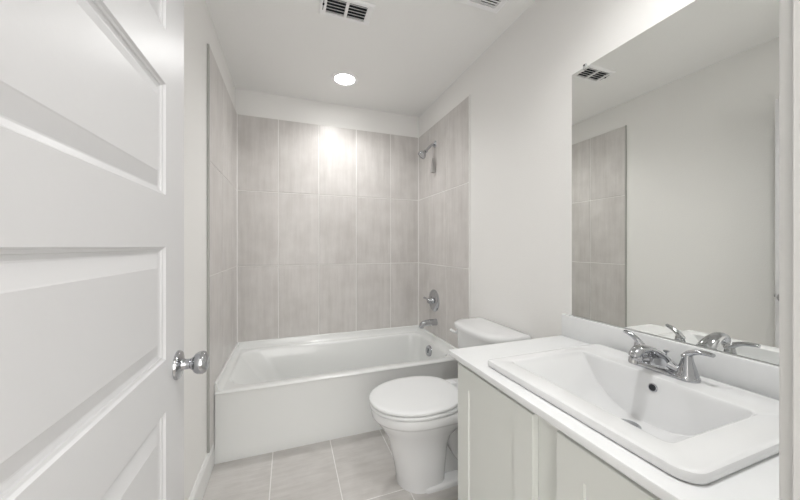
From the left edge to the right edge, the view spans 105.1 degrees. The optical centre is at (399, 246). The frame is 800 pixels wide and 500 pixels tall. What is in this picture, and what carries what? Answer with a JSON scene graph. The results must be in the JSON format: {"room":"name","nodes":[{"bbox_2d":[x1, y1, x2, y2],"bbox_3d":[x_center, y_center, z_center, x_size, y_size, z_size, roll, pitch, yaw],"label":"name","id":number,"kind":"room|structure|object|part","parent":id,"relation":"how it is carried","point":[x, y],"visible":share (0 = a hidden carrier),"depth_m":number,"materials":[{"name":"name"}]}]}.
{"room":"bathroom","nodes":[
{"label":"bathroom","id":0,"kind":"room"},
{"bbox_2d":[184,0,234,499],"bbox_3d":[-0.943,-0.027,1.225,0.120,2.502,2.858,0,0,-20],"label":"wall","id":1,"kind":"structure","parent":0,"point":[199,30],"depth_m":1.44,"materials":[{"name":"white paint"}]},
{"bbox_2d":[188,444,213,499],"bbox_3d":[-0.744,1.160,0.874,0.014,0.130,1.794,0,0,-20],"label":"baseboard","id":2,"kind":"structure","parent":1,"relation":"attached to","point":[199,488],"depth_m":1.52,"materials":[{"name":"white paint"}]},
{"bbox_2d":[210,48,236,449],"bbox_3d":[-1.169,0.014,2.048,0.013,2.161,0.890,0,0,-20],"label":"tile surround","id":3,"kind":"object","parent":1,"relation":"attached to","point":[223,115],"depth_m":1.95,"materials":[{"name":"tile"}]},
{"bbox_2d":[235,88,418,266],"bbox_3d":[-0.592,-0.027,2.808,1.615,2.502,0.120,0,0,-20],"label":"wall","id":4,"kind":"structure","parent":0,"point":[247,102],"depth_m":2.71,"materials":[{"name":"white paint"}]},
{"bbox_2d":[238,114,417,341],"bbox_3d":[-0.568,-0.133,2.747,1.586,1.868,0.010,0,0,-20],"label":"tile surround","id":5,"kind":"object","parent":4,"relation":"attached to","point":[328,215],"depth_m":2.70,"materials":[{"name":"tile"}]},
{"bbox_2d":[207,44,469,452],"bbox_3d":[-0.416,0.011,2.322,1.615,2.166,0.912,0,0,-20],"label":"trim","id":6,"kind":"structure","parent":4,"relation":"attached to","point":[208,45],"depth_m":1.63,"materials":[{"name":"white metal"}]},
{"bbox_2d":[202,429,457,499],"bbox_3d":[-0.127,1.255,1.520,1.855,0.060,2.858,0,0,-20],"label":"floor","id":7,"kind":"structure","parent":0,"point":[361,466],"depth_m":1.64,"materials":[{"name":"tile"}]},
{"bbox_2d":[214,325,458,463],"bbox_3d":[-0.431,0.998,2.366,1.590,0.453,0.798,0,0,-20],"label":"bathtub","id":8,"kind":"object","parent":7,"relation":"on","point":[278,394],"visible":0.77,"depth_m":2.01,"materials":[{"name":"white ceramic"}]},
{"bbox_3d":[0.247,0.899,2.640,0.044,0.093,0.093,0,0,-20],"label":"overflow plate","id":9,"kind":"part","parent":8,"relation":"part of","materials":[{"name":"silver metal"}]},
{"bbox_2d":[369,317,531,493],"bbox_3d":[0.230,0.845,1.688,0.812,0.760,0.476,0,0,-20],"label":"toilet","id":10,"kind":"object","parent":7,"relation":"on","point":[418,415],"visible":0.66,"depth_m":1.54,"materials":[{"name":"white ceramic"}]},
{"bbox_3d":[0.093,0.810,1.639,0.517,0.018,0.402,0,0,-20],"label":"seat","id":11,"kind":"part","parent":10,"relation":"part of","materials":[{"name":"white plastic"}]},
{"bbox_3d":[0.077,0.786,1.633,0.487,0.022,0.406,0,0,-20],"label":"lid","id":12,"kind":"part","parent":10,"relation":"part of","materials":[{"name":"white plastic"}]},
{"bbox_3d":[0.499,0.662,1.785,0.230,0.319,0.444,0,0,-20],"label":"tank","id":13,"kind":"part","parent":10,"relation":"part of","materials":[{"name":"white ceramic"}]},
{"bbox_3d":[0.493,0.483,1.783,0.253,0.038,0.476,0,0,-20],"label":"tank lid","id":14,"kind":"part","parent":10,"relation":"part of","materials":[{"name":"white ceramic"}]},
{"bbox_2d":[458,362,660,499],"bbox_3d":[0.645,0.828,0.888,0.591,0.792,0.898,0,0,-20],"label":"vanity cabinet","id":15,"kind":"object","parent":7,"relation":"on","point":[506,451],"visible":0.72,"depth_m":0.88,"materials":[{"name":"white paint"}]},
{"bbox_3d":[0.298,0.779,1.007,0.019,0.656,0.388,0,0,-20],"label":"door","id":16,"kind":"part","parent":15,"relation":"part of","materials":[{"name":"white paint"}]},
{"bbox_3d":[0.456,0.779,0.569,0.019,0.656,0.388,0,0,-20],"label":"door","id":17,"kind":"part","parent":15,"relation":"part of","materials":[{"name":"white paint"}]},
{"bbox_2d":[448,314,778,499],"bbox_3d":[0.634,0.372,0.892,0.610,0.120,0.916,0,0,-20],"label":"countertop","id":18,"kind":"structure","parent":15,"relation":"on","point":[759,480],"depth_m":0.82,"materials":[{"name":"white stone"}]},
{"bbox_2d":[488,344,778,484],"bbox_3d":[0.643,0.467,0.872,0.527,0.160,0.577,0,0,-20],"label":"sink","id":19,"kind":"object","parent":18,"relation":"in","point":[707,431],"visible":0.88,"depth_m":0.81,"materials":[{"name":"white ceramic"}]},
{"bbox_2d":[623,330,715,383],"bbox_3d":[0.807,0.336,0.935,0.194,0.101,0.184,0,0,31],"label":"faucet","id":20,"kind":"object","parent":18,"relation":"on","point":[656,360],"visible":1,"depth_m":0.91,"materials":[{"name":"silver metal"}]},
{"bbox_3d":[0.789,0.332,1.026,0.052,0.093,0.071,0,0,-20],"label":"handle","id":21,"kind":"part","parent":20,"relation":"part of","materials":[{"name":"silver metal"}]},
{"bbox_3d":[0.760,0.340,0.935,0.163,0.086,0.136,0,0,-20],"label":"spout","id":22,"kind":"part","parent":20,"relation":"part of","materials":[{"name":"silver metal"}]},
{"bbox_3d":[0.815,0.379,0.955,0.062,0.016,0.190,0,0,-20],"label":"plate","id":23,"kind":"part","parent":20,"relation":"part of","materials":[{"name":"silver metal"}]},
{"bbox_3d":[0.843,0.335,0.876,0.052,0.088,0.089,0,0,-20],"label":"handle","id":24,"kind":"part","parent":20,"relation":"part of","materials":[{"name":"silver metal"}]},
{"bbox_2d":[205,0,535,116],"bbox_3d":[-0.127,-1.328,1.520,1.855,0.100,2.858,0,0,-20],"label":"ceiling","id":25,"kind":"structure","parent":0,"point":[409,53],"depth_m":1.95,"materials":[{"name":"white paint"}]},
{"bbox_2d":[331,71,357,86],"bbox_3d":[-0.421,-1.273,2.337,0.208,0.008,0.208,0,0,-20],"label":"recessed light","id":26,"kind":"object","parent":25,"relation":"in","point":[342,78],"visible":1,"depth_m":2.32,"materials":[{"name":"white metal"}]},
{"bbox_2d":[318,0,375,25],"bbox_3d":[-0.287,-1.270,1.648,0.282,0.015,0.157,0,0,-20],"label":"ceiling vent","id":27,"kind":"object","parent":25,"relation":"in","point":[357,11],"visible":1,"depth_m":1.65,"materials":[{"name":"white metal"}]},
{"bbox_2d":[454,0,507,13],"bbox_3d":[0.439,-1.268,1.487,0.300,0.020,0.300,0,0,-20],"label":"exhaust fan","id":28,"kind":"object","parent":25,"relation":"attached to","point":[494,6],"visible":1,"depth_m":1.59,"materials":[{"name":"white metal"}]},
{"bbox_2d":[472,0,501,7],"bbox_3d":[0.440,-1.264,1.490,0.205,0.012,0.205,0,0,-20],"label":"grille","id":29,"kind":"object","parent":28,"relation":"attached to","point":[480,3],"depth_m":1.59,"materials":[{"name":"white metal"}]},
{"bbox_2d":[419,0,778,365],"bbox_3d":[0.689,-0.027,1.815,0.120,2.502,2.858,0,0,-20],"label":"wall","id":30,"kind":"structure","parent":0,"point":[519,89],"depth_m":1.62,"materials":[{"name":"white paint"}]},
{"bbox_2d":[418,141,436,158],"bbox_3d":[0.231,-0.837,2.646,0.158,0.168,0.077,0,0,-20],"label":"shower","id":31,"kind":"object","parent":30,"relation":"attached to","point":[422,154],"visible":1,"depth_m":2.64,"materials":[{"name":"silver metal"}]},
{"bbox_2d":[430,158,434,172],"bbox_3d":[0.285,-0.760,2.665,0.036,0.238,0.032,0,0,-20],"label":"tag","id":32,"kind":"object","parent":31,"relation":"hanging from","point":[432,164],"visible":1,"depth_m":2.66,"materials":[{"name":"grey paper"}]},
{"bbox_2d":[419,319,437,328],"bbox_3d":[0.239,0.658,2.624,0.157,0.069,0.058,0,0,-20],"label":"tub spout","id":33,"kind":"object","parent":30,"relation":"attached to","point":[430,322],"visible":1,"depth_m":2.60,"materials":[{"name":"silver metal"}]},
{"bbox_2d":[423,289,438,311],"bbox_3d":[0.269,0.473,2.672,0.069,0.192,0.192,0,0,-20],"label":"shower valve","id":34,"kind":"object","parent":30,"relation":"attached to","point":[433,300],"visible":1,"depth_m":2.65,"materials":[{"name":"silver metal"}]},
{"bbox_3d":[0.255,0.473,2.696,0.059,0.068,0.122,0,0,-20],"label":"lever handle","id":35,"kind":"part","parent":34,"relation":"part of","materials":[{"name":"silver metal"}]},
{"bbox_2d":[419,96,468,348],"bbox_3d":[0.339,0.014,2.593,0.010,2.161,0.890,0,0,-20],"label":"tile surround","id":36,"kind":"object","parent":30,"relation":"attached to","point":[444,193],"depth_m":2.49,"materials":[{"name":"tile"}]},
{"bbox_2d":[562,314,778,399],"bbox_3d":[0.911,0.361,0.992,0.020,0.098,0.915,0,0,-20],"label":"backsplash","id":37,"kind":"structure","parent":30,"relation":"attached to","point":[762,378],"depth_m":0.94,"materials":[{"name":"white stone"}]},
{"bbox_2d":[572,0,778,364],"bbox_3d":[0.920,-0.239,0.980,0.012,1.095,0.855,0,0,-20],"label":"mirror","id":38,"kind":"object","parent":30,"relation":"attached to","point":[675,128],"visible":1,"depth_m":0.98,"materials":[{"name":"silver mirror"}]},
{"bbox_3d":[0.338,-0.027,0.232,1.615,2.502,0.120,0,0,-20],"label":"wall","id":39,"kind":"structure","parent":0,"visible":0},
{"bbox_2d":[0,0,209,499],"bbox_3d":[-0.446,0.181,0.430,0.168,2.063,0.776,0,0,-20],"label":"door","id":40,"kind":"structure","parent":39,"relation":"in","point":[93,363],"depth_m":0.42,"materials":[{"name":"white paint"}]},
{"bbox_3d":[-0.509,0.288,0.755,0.066,0.069,0.069,0,0,-20],"label":"knob","id":41,"kind":"part","parent":40,"relation":"part of","materials":[{"name":"silver metal"}]},
{"bbox_2d":[779,0,792,499],"bbox_3d":[0.017,0.140,0.187,0.979,2.170,0.014,0,0,-20],"label":"trim","id":42,"kind":"structure","parent":39,"relation":"attached to","point":[785,6],"depth_m":0.34,"materials":[{"name":"white paint"}]},
{"bbox_2d":[793,0,799,499],"bbox_3d":[0.062,0.166,0.133,0.838,2.118,0.124,0,0,-20],"label":"trim","id":43,"kind":"structure","parent":39,"relation":"attached to","point":[796,3],"depth_m":0.32,"materials":[{"name":"white paint"}]}
]}

